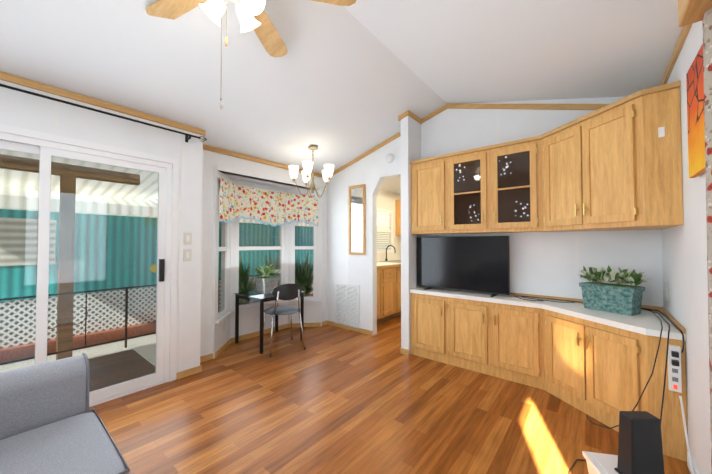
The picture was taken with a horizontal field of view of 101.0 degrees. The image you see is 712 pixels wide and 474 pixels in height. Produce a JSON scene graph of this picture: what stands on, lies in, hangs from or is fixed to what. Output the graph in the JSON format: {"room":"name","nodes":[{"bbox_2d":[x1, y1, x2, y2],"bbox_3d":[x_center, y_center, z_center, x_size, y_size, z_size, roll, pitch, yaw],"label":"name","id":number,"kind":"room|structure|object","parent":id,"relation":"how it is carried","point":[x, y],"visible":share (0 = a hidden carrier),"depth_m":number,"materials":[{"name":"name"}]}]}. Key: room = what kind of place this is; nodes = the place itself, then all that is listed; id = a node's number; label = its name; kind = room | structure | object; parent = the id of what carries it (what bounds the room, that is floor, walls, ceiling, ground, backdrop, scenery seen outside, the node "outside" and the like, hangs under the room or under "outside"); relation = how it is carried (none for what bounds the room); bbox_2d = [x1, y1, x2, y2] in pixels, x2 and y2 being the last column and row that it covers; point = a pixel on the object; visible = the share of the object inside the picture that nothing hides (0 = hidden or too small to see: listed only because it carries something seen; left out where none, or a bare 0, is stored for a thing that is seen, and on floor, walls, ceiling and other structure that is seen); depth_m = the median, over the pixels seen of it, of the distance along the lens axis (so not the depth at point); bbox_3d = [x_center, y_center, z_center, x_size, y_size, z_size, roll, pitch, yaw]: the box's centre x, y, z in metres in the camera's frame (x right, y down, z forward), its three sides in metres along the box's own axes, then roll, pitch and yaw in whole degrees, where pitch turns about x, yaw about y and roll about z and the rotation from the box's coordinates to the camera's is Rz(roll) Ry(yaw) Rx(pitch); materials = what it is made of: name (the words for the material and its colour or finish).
{"room":"living room","nodes":[
{"label":"living room","id":0,"kind":"room"},
{"bbox_2d":[0,80,202,378],"bbox_3d":[-2.707,0.085,1.694,0.260,2.427,3.380,-1,-2,39],"label":"wall","id":1,"kind":"structure","parent":0,"point":[19,109],"depth_m":2.62,"materials":[{"name":"white paint"}]},
{"bbox_2d":[0,124,178,406],"bbox_3d":[-2.249,0.283,2.097,0.102,2.050,1.730,-1,-2,39],"label":"sliding glass door","id":2,"kind":"structure","parent":1,"relation":"attached to","point":[166,250],"depth_m":2.35,"materials":[{"name":"clear glass"}]},
{"bbox_2d":[0,83,206,141],"bbox_3d":[-2.516,-0.976,1.663,0.104,0.079,3.238,-1,-2,39],"label":"curtain rod","id":3,"kind":"object","parent":1,"relation":"attached to","point":[187,138],"visible":1,"depth_m":2.27,"materials":[{"name":"black metal"}]},
{"bbox_2d":[183,249,191,260],"bbox_3d":[-1.613,0.173,2.813,0.010,0.116,0.070,-1,-2,39],"label":"switch plate","id":4,"kind":"object","parent":1,"relation":"attached to","point":[187,252],"depth_m":2.81,"materials":[{"name":"white plastic"}]},
{"bbox_2d":[184,232,191,243],"bbox_3d":[-1.613,0.014,2.816,0.010,0.116,0.070,-1,-2,39],"label":"switch plate","id":5,"kind":"object","parent":1,"relation":"attached to","point":[187,240],"depth_m":2.82,"materials":[{"name":"white plastic"}]},
{"bbox_2d":[0,0,446,193],"bbox_3d":[-0.469,-1.282,3.200,2.110,0.652,8.700,-1,-2,39],"label":"ceiling","id":6,"kind":"structure","parent":0,"point":[338,86],"depth_m":2.32,"materials":[{"name":"white paint"}]},
{"bbox_2d":[146,0,355,111],"bbox_3d":[-0.685,-1.096,1.506,1.290,0.896,1.261,-1,-2,39],"label":"ceiling fan","id":7,"kind":"object","parent":6,"relation":"hanging from","point":[251,14],"visible":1,"depth_m":1.71,"materials":[{"name":"white paint"}]},
{"bbox_2d":[288,146,333,197],"bbox_3d":[-0.530,-0.819,3.717,0.578,0.625,0.564,-1,-2,39],"label":"chandelier","id":8,"kind":"object","parent":6,"relation":"hanging from","point":[307,170],"visible":0.98,"depth_m":3.62,"materials":[{"name":"white glass"}]},
{"bbox_2d":[218,170,317,189],"bbox_3d":[-1.222,-0.795,4.040,0.426,0.120,1.572,-1,-2,39],"label":"curtain rod","id":9,"kind":"structure","parent":0,"point":[239,177],"depth_m":3.90,"materials":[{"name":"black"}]},
{"bbox_2d":[200,150,400,358],"bbox_3d":[-0.230,-0.099,5.216,0.451,2.950,5.240,-1,-2,39],"label":"wall","id":10,"kind":"structure","parent":0,"point":[214,338],"depth_m":3.76,"materials":[{"name":"white paint"}]},
{"bbox_2d":[222,320,224,330],"bbox_3d":[-1.571,1.051,3.486,0.009,0.115,0.070,0,-1,-6],"label":"electrical outlet plate","id":11,"kind":"object","parent":10,"relation":"attached to","point":[223,322],"depth_m":3.47,"materials":[{"name":"white plastic"}]},
{"bbox_2d":[200,322,318,362],"bbox_3d":[-1.260,1.317,3.857,0.342,0.060,1.840,-1,-2,39],"label":"baseboard","id":12,"kind":"structure","parent":10,"relation":"attached to","point":[209,356],"depth_m":3.90,"materials":[{"name":"brown wood"}]},
{"bbox_2d":[203,144,322,177],"bbox_3d":[-1.079,-0.957,3.862,0.018,0.050,2.000,-1,-2,39],"label":"crown molding","id":13,"kind":"structure","parent":10,"relation":"attached to","point":[205,147],"depth_m":3.58,"materials":[{"name":"brown wood"}]},
{"bbox_2d":[216,181,319,322],"bbox_3d":[-1.199,0.172,4.000,0.425,1.605,1.606,-1,-2,39],"label":"bay window","id":14,"kind":"structure","parent":10,"relation":"in","point":[224,248],"depth_m":4.07,"materials":[{"name":"white plastic"}]},
{"bbox_2d":[219,177,317,226],"bbox_3d":[-1.150,-0.406,3.973,0.274,0.510,1.527,-1,-2,39],"label":"valance","id":15,"kind":"object","parent":10,"relation":"attached to","point":[267,207],"visible":1,"depth_m":4.04,"materials":[{"name":"multicoloured fabric"}]},
{"bbox_2d":[377,208,392,252],"bbox_3d":[0.526,-0.125,5.877,0.062,0.870,0.700,-1,-2,39],"label":"kitchen window","id":16,"kind":"structure","parent":10,"relation":"in","point":[383,229],"depth_m":5.90,"materials":[{"name":"beige glass"}]},
{"bbox_2d":[395,199,400,235],"bbox_3d":[1.273,-0.398,6.441,0.365,0.760,0.950,-1,-2,39],"label":"upper cabinet","id":17,"kind":"object","parent":10,"relation":"attached to","point":[398,217],"depth_m":6.15,"materials":[{"name":"brown wood"}]},
{"bbox_2d":[89,315,690,473],"bbox_3d":[0.130,1.360,2.650,4.180,0.080,8.700,-1,-2,39],"label":"floor","id":18,"kind":"structure","parent":0,"point":[330,399],"depth_m":2.12,"materials":[{"name":"laminate"}]},
{"bbox_2d":[0,353,131,473],"bbox_3d":[-1.143,0.838,0.699,1.712,0.880,1.010,-1,-2,39],"label":"sofa","id":19,"kind":"object","parent":18,"relation":"on","point":[51,422],"visible":1,"depth_m":1.30,"materials":[{"name":"grey fabric"}]},
{"bbox_2d":[234,290,304,353],"bbox_3d":[-1.107,1.030,3.783,0.600,0.630,0.650,-1,-2,39],"label":"dining table","id":20,"kind":"object","parent":18,"relation":"on","point":[254,295],"visible":0.79,"depth_m":3.70,"materials":[{"name":"black metal"}]},
{"bbox_2d":[253,264,281,293],"bbox_3d":[-1.134,0.526,3.778,0.445,0.375,0.407,-1,-2,39],"label":"potted plant","id":21,"kind":"object","parent":20,"relation":"on","point":[267,283],"visible":1,"depth_m":3.71,"materials":[{"name":"stone"}]},
{"bbox_2d":[259,284,305,356],"bbox_3d":[-0.896,0.943,3.577,0.435,0.796,0.465,1,-1,-33],"label":"chair","id":22,"kind":"object","parent":18,"relation":"on","point":[287,292],"visible":1,"depth_m":3.42,"materials":[{"name":"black metal"}]},
{"bbox_2d":[377,266,384,323],"bbox_3d":[0.046,0.927,4.677,0.667,0.876,0.527,-1,-2,39],"label":"base cabinet","id":23,"kind":"object","parent":18,"relation":"on","point":[380,269],"depth_m":4.58,"materials":[{"name":"brown wood"}]},
{"bbox_2d":[385,266,400,320],"bbox_3d":[0.432,0.937,5.147,0.667,0.876,0.969,-1,-2,39],"label":"base cabinet","id":24,"kind":"object","parent":18,"relation":"on","point":[388,291],"depth_m":4.86,"materials":[{"name":"brown wood"}]},
{"bbox_2d":[377,262,400,265],"bbox_3d":[0.789,0.489,5.584,0.678,0.040,2.858,-1,-2,39],"label":"countertop","id":25,"kind":"structure","parent":24,"relation":"on","point":[378,263],"depth_m":4.91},
{"bbox_2d":[377,245,400,262],"bbox_3d":[0.792,0.311,5.623,0.558,0.315,0.720,-1,-2,39],"label":"sink faucet","id":26,"kind":"object","parent":25,"relation":"on","point":[393,261],"visible":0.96,"depth_m":5.66,"materials":[{"name":"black metal"}]},
{"bbox_2d":[411,302,687,461],"bbox_3d":[1.358,0.970,2.634,2.046,0.700,0.738,-1,-2,39],"label":"base cabinet","id":27,"kind":"object","parent":18,"relation":"on","point":[598,365],"depth_m":2.30,"materials":[{"name":"brown wood"}]},
{"bbox_2d":[410,286,685,341],"bbox_3d":[1.351,0.599,2.633,2.046,0.039,0.760,-1,-2,39],"label":"countertop","id":28,"kind":"structure","parent":27,"relation":"on","point":[570,314],"depth_m":2.51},
{"bbox_2d":[417,236,509,296],"bbox_3d":[1.101,0.292,3.151,0.985,0.596,0.170,-1,-2,39],"label":"tv","id":29,"kind":"object","parent":28,"relation":"on","point":[481,264],"visible":1,"depth_m":3.09,"materials":[{"name":"black plastic"}]},
{"bbox_2d":[578,265,651,315],"bbox_3d":[1.983,0.389,2.272,0.445,0.364,0.348,-1,-2,39],"label":"potted plant","id":30,"kind":"object","parent":28,"relation":"on","point":[617,298],"visible":1,"depth_m":2.21,"materials":[{"name":"ceramic"}]},
{"bbox_2d":[582,451,618,473],"bbox_3d":[1.292,1.203,1.326,0.280,0.174,0.400,0,-1,11],"label":"storage box","id":31,"kind":"object","parent":18,"relation":"on","point":[599,463],"visible":0.54,"depth_m":1.47,"materials":[{"name":"white plastic"}]},
{"bbox_2d":[614,411,664,473],"bbox_3d":[1.317,0.971,1.362,0.164,0.290,0.100,0,-1,1],"label":"speaker","id":32,"kind":"object","parent":31,"relation":"on","point":[640,448],"visible":0.96,"depth_m":1.33,"materials":[{"name":"black plastic"}]},
{"bbox_2d":[510,293,693,473],"bbox_3d":[1.510,0.857,2.094,1.100,0.898,1.338,-1,-2,39],"label":"cords","id":33,"kind":"object","parent":18,"relation":"on","point":[685,429],"visible":0.81,"depth_m":1.70,"materials":[{"name":"black plastic"}]},
{"bbox_2d":[400,116,420,354],"bbox_3d":[0.660,-0.064,3.501,0.100,2.805,0.320,-1,-2,39],"label":"wall column","id":34,"kind":"structure","parent":0,"point":[410,130],"depth_m":3.38,"materials":[{"name":"white paint"}]},
{"bbox_2d":[400,348,408,353],"bbox_3d":[0.617,1.309,3.499,0.022,0.060,0.332,-1,-2,39],"label":"baseboard","id":35,"kind":"structure","parent":34,"relation":"attached to","point":[402,350],"depth_m":3.35,"materials":[{"name":"brown wood"}]},
{"bbox_2d":[327,97,662,334],"bbox_3d":[0.999,-0.117,3.497,3.870,2.910,0.100,-1,-2,39],"label":"wall","id":36,"kind":"structure","parent":0,"point":[542,263],"depth_m":2.98,"materials":[{"name":"white paint"}]},
{"bbox_2d":[334,282,359,328],"bbox_3d":[-0.139,0.997,4.333,0.480,0.620,0.011,-1,-2,39],"label":"air vent","id":37,"kind":"object","parent":36,"relation":"in","point":[347,304],"visible":1,"depth_m":4.32,"materials":[{"name":"white metal"}]},
{"bbox_2d":[326,320,372,334],"bbox_3d":[-0.124,1.326,4.296,0.880,0.060,0.040,-1,-2,39],"label":"baseboard","id":38,"kind":"structure","parent":36,"relation":"attached to","point":[369,332],"depth_m":4.28,"materials":[{"name":"brown wood"}]},
{"bbox_2d":[349,184,364,254],"bbox_3d":[0.012,-0.246,4.229,0.300,1.000,0.021,-1,-2,39],"label":"mirror","id":39,"kind":"object","parent":36,"relation":"attached to","point":[356,219],"visible":1,"depth_m":4.23,"materials":[{"name":"brown wood"}]},
{"bbox_2d":[386,154,393,162],"bbox_3d":[0.441,-1.043,3.886,0.124,0.124,0.036,-1,-2,39],"label":"smoke detector","id":40,"kind":"object","parent":36,"relation":"attached to","point":[389,158],"visible":1,"depth_m":3.87,"materials":[{"name":"white paint"}]},
{"bbox_2d":[410,81,682,234],"bbox_3d":[1.345,-0.470,2.650,2.046,0.840,0.778,-1,-2,39],"label":"upper cabinet","id":41,"kind":"object","parent":36,"relation":"attached to","point":[615,166],"visible":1,"depth_m":2.28,"materials":[{"name":"brown wood"}]},
{"bbox_2d":[343,0,682,103],"bbox_3d":[1.054,-1.365,1.952,1.830,0.542,8.700,-1,-2,39],"label":"ceiling","id":42,"kind":"structure","parent":0,"point":[462,51],"depth_m":2.03,"materials":[{"name":"white paint"}]},
{"bbox_2d":[662,21,710,473],"bbox_3d":[0.686,0.035,0.140,0.100,2.460,5.480,-1,-2,39],"label":"wall","id":43,"kind":"structure","parent":0,"point":[684,265],"depth_m":1.57,"materials":[{"name":"white paint"}]},
{"bbox_2d":[53,95,579,371],"bbox_3d":[-0.461,-0.076,1.528,3.430,2.623,4.794,-1,-2,39],"label":"wall","id":44,"kind":"structure","parent":43,"relation":"attached to","point":[56,115],"depth_m":2.77,"materials":[{"name":"white paint"}]},
{"bbox_2d":[0,71,205,135],"bbox_3d":[-2.594,-1.072,1.639,0.018,0.050,3.398,-1,-2,39],"label":"crown molding","id":45,"kind":"structure","parent":44,"relation":"attached to","point":[32,84],"depth_m":2.29,"materials":[{"name":"brown wood"}]},
{"bbox_2d":[332,132,400,175],"bbox_3d":[0.142,-1.164,4.146,1.490,0.477,0.018,-1,-2,39],"label":"crown molding","id":46,"kind":"structure","parent":44,"relation":"attached to","point":[397,135],"depth_m":4.12,"materials":[{"name":"brown wood"}]},
{"bbox_2d":[404,110,421,123],"bbox_3d":[0.676,-1.406,3.480,0.048,0.088,0.298,-1,-2,39],"label":"crown molding","id":47,"kind":"structure","parent":44,"relation":"attached to","point":[408,113],"depth_m":3.43,"materials":[{"name":"brown wood"}]},
{"bbox_2d":[422,104,608,122],"bbox_3d":[1.572,-1.264,2.975,2.010,0.573,0.018,-1,-2,39],"label":"crown molding","id":48,"kind":"structure","parent":44,"relation":"attached to","point":[453,106],"depth_m":2.92,"materials":[{"name":"brown wood"}]},
{"bbox_2d":[665,282,667,298],"bbox_3d":[2.271,0.392,2.151,0.009,0.115,0.070,-1,-2,39],"label":"electrical outlet plate","id":49,"kind":"object","parent":43,"relation":"attached to","point":[666,297],"depth_m":2.13,"materials":[{"name":"white plastic"}]},
{"bbox_2d":[668,345,681,392],"bbox_3d":[1.758,0.726,1.590,0.050,0.340,0.367,-1,-2,39],"label":"power strip","id":50,"kind":"object","parent":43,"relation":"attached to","point":[674,370],"visible":0.98,"depth_m":1.59,"materials":[{"name":"white plastic"}]},
{"bbox_2d":[660,0,711,84],"bbox_3d":[0.583,-0.971,0.312,0.250,0.378,5.380,-1,-2,39],"label":"crown molding","id":51,"kind":"structure","parent":43,"relation":"attached to","point":[691,11],"depth_m":1.04,"materials":[{"name":"brown wood"}]},
{"bbox_2d":[687,452,699,473],"bbox_3d":[0.427,1.220,-0.113,0.012,0.080,4.600,-1,-2,39],"label":"baseboard","id":52,"kind":"structure","parent":43,"relation":"attached to","point":[696,471],"depth_m":1.59,"materials":[{"name":"white wood"}]},
{"bbox_2d":[686,44,704,177],"bbox_3d":[1.526,-0.558,1.282,0.032,0.525,0.450,-1,-2,39],"label":"painting","id":53,"kind":"object","parent":43,"relation":"attached to","point":[695,113],"visible":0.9,"depth_m":1.34,"materials":[{"name":"orange paint"}]},
{"bbox_2d":[702,8,711,473],"bbox_3d":[0.639,0.212,0.291,0.042,2.073,1.860,-1,-2,39],"label":"window curtain","id":54,"kind":"object","parent":43,"relation":"hanging from","point":[707,41],"visible":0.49,"depth_m":0.99,"materials":[{"name":"multicoloured fabric"}]},
{"label":"outside","id":55,"kind":"structure","parent":0,"visible":0},
{"bbox_2d":[0,334,155,371],"bbox_3d":[-5.608,1.823,6.896,10.850,0.100,24.000,-1,-2,39],"label":"ground","id":56,"kind":"structure","parent":55,"point":[84,350],"depth_m":4.45,"materials":[{"name":"concrete"}]},
{"bbox_2d":[0,149,157,359],"bbox_3d":[-4.333,0.234,2.650,3.450,2.888,5.000,-1,-2,39],"label":"canopy","id":57,"kind":"object","parent":56,"relation":"on","point":[66,214],"depth_m":3.63,"materials":[{"name":"brown wood"}]},
{"bbox_2d":[87,340,155,391],"bbox_3d":[-3.331,1.509,2.188,1.350,0.322,7.600,-1,-2,39],"label":"deck","id":58,"kind":"object","parent":56,"relation":"on","point":[129,358],"depth_m":3.15,"materials":[{"name":"wood"}]},
{"bbox_2d":[0,275,259,364],"bbox_3d":[-3.687,0.991,2.751,0.022,0.758,7.000,-1,-2,39],"label":"railing","id":59,"kind":"object","parent":58,"relation":"on","point":[86,312],"depth_m":3.43,"materials":[{"name":"black metal"}]},
{"bbox_2d":[239,258,255,304],"bbox_3d":[-1.711,0.833,4.442,0.498,1.149,0.436,0,-1,-6],"label":"plant","id":60,"kind":"object","parent":58,"relation":"on","point":[245,274],"depth_m":4.35,"materials":[{"name":"plant"}]},
{"bbox_2d":[264,250,278,285],"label":"plant","id":61,"kind":"object","parent":58,"relation":"on","point":[271,262],"depth_m":4.90,"materials":[{"name":"plant"}]},
{"bbox_2d":[295,256,313,296],"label":"plant","id":62,"kind":"object","parent":58,"relation":"on","point":[303,263],"depth_m":5.25,"materials":[{"name":"plant"}]},
{"bbox_2d":[0,187,388,362],"bbox_3d":[-4.835,0.104,6.299,3.250,3.310,22.000,-1,-2,39],"label":"wall","id":63,"kind":"structure","parent":56,"relation":"on","point":[99,244],"depth_m":4.79,"materials":[{"name":"teal"}]},
{"bbox_2d":[150,264,156,271],"bbox_3d":[-3.566,0.505,5.660,0.008,0.308,0.688,-1,-2,39],"label":"fish sign","id":64,"kind":"object","parent":63,"relation":"attached to","point":[153,268],"depth_m":5.44,"materials":[{"name":"yellow"}]}
]}

